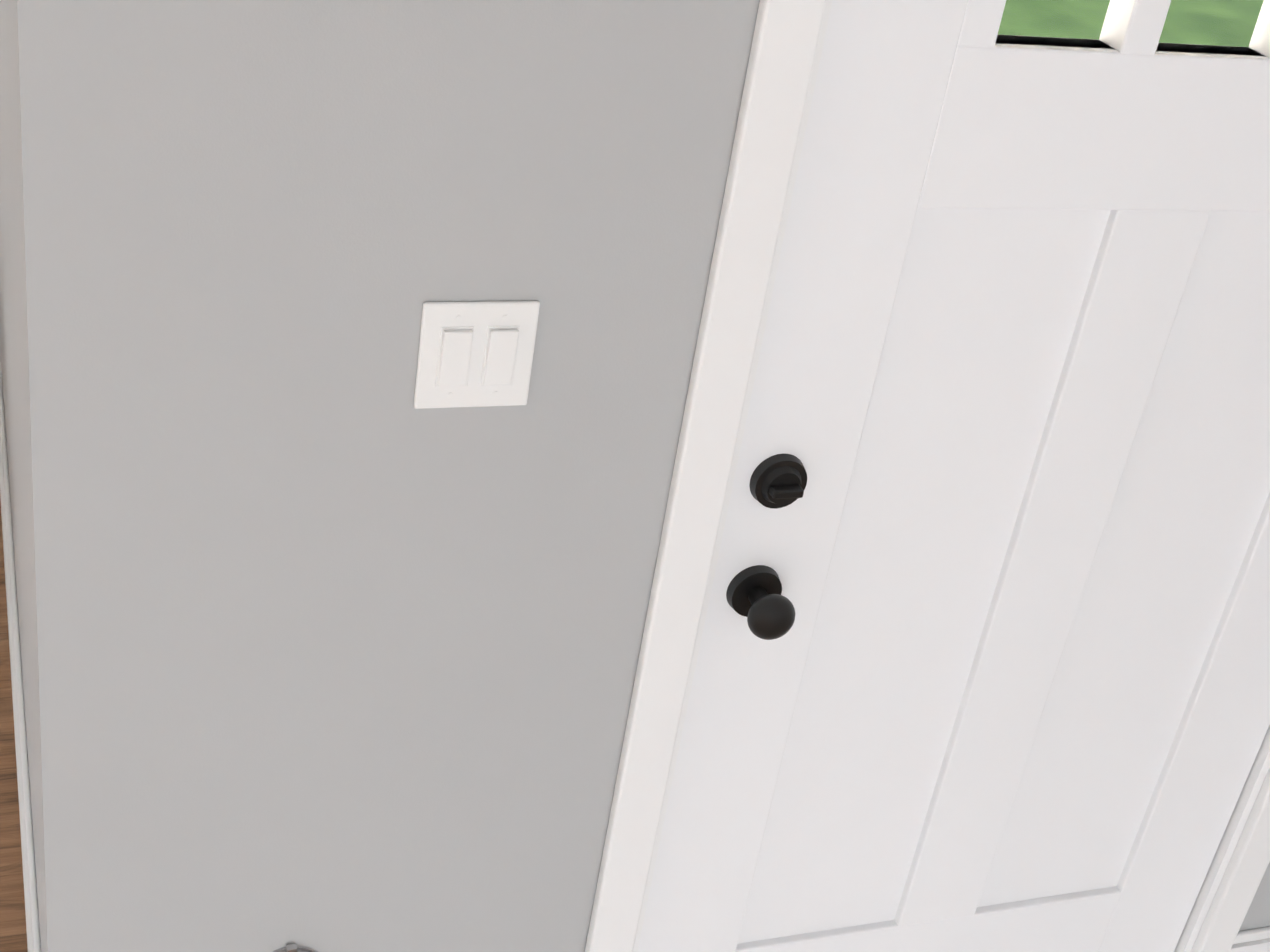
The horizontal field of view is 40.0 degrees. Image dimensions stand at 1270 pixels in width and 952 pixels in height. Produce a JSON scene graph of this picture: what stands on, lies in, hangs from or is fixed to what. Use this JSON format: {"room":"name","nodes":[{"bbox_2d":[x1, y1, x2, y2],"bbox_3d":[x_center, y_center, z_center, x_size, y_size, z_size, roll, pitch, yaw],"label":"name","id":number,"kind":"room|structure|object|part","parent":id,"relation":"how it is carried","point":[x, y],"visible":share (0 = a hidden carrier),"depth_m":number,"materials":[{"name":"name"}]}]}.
{"room":"entryway","nodes":[
{"label":"entryway","id":0,"kind":"room"},
{"bbox_2d":[0,501,27,951],"bbox_3d":[-0.184,2.463,-0.247,7.876,0.120,9.858,-3,32,-20],"label":"floor","id":1,"kind":"structure","parent":0,"point":[13,935],"depth_m":2.69,"materials":[{"name":"wood"}]},
{"bbox_2d":[0,0,208,951],"bbox_3d":[-0.770,-0.812,2.294,0.150,2.740,2.049,-3,32,-20],"label":"wall","id":2,"kind":"structure","parent":0,"point":[102,136],"depth_m":1.65,"materials":[{"name":"grey paint"}]},
{"bbox_2d":[0,374,40,951],"bbox_3d":[-1.010,0.350,2.846,0.018,0.135,1.896,-3,32,-20],"label":"baseboard","id":3,"kind":"structure","parent":2,"relation":"attached to","point":[25,812],"depth_m":2.72,"materials":[{"name":"white paint"}]},
{"bbox_2d":[186,0,1269,951],"bbox_3d":[1.114,-0.394,2.132,3.227,2.740,0.150,-3,32,-20],"label":"wall","id":4,"kind":"structure","parent":0,"point":[417,639],"depth_m":1.75,"materials":[{"name":"grey paint"}]},
{"bbox_2d":[273,944,316,951],"bbox_3d":[-0.408,0.586,2.058,0.080,0.086,0.014,-3,32,-20],"label":"ring","id":5,"kind":"object","parent":4,"relation":"attached to","point":[293,948],"visible":1,"depth_m":2.04,"materials":[{"name":"metal"}]},
{"bbox_2d":[413,301,539,408],"bbox_3d":[-0.153,-0.116,1.698,0.116,0.115,0.014,-3,32,-20],"label":"switch plate","id":6,"kind":"object","parent":4,"relation":"attached to","point":[475,354],"visible":1,"depth_m":1.69,"materials":[{"name":"white plastic"}]},
{"bbox_2d":[585,0,1269,951],"bbox_3d":[0.525,-0.100,2.076,1.070,2.123,0.168,-3,32,-20],"label":"door frame","id":7,"kind":"structure","parent":4,"relation":"attached to","point":[777,96],"depth_m":1.88,"materials":[{"name":"white paint"}]},
{"bbox_2d":[637,0,1269,951],"bbox_3d":[0.543,-0.036,2.036,0.914,2.031,0.120,-3,32,-20],"label":"door","id":8,"kind":"structure","parent":4,"relation":"in","point":[1003,684],"depth_m":2.07,"materials":[{"name":"white paint"}]},
{"bbox_3d":[0.159,0.086,1.933,0.066,0.214,0.076,-3,32,-20],"label":"door hardware","id":9,"kind":"part","parent":8,"relation":"part of","materials":[{"name":"black metal"}]},
{"bbox_2d":[1230,926,1269,951],"bbox_3d":[1.669,0.725,2.989,1.659,0.135,0.015,-3,32,-20],"label":"baseboard","id":10,"kind":"structure","parent":4,"relation":"attached to","point":[1252,940],"depth_m":2.69,"materials":[{"name":"white paint"}]},
{"label":"outside","id":11,"kind":"structure","parent":0,"visible":0},
{"bbox_2d":[998,0,1263,46],"bbox_3d":[-37.690,-42.333,67.293,260.000,0.440,199.270,-3,32,-20],"label":"ground","id":12,"kind":"structure","parent":11,"point":[1086,11],"depth_m":13.20,"materials":[{"name":"green plant"}]}
]}

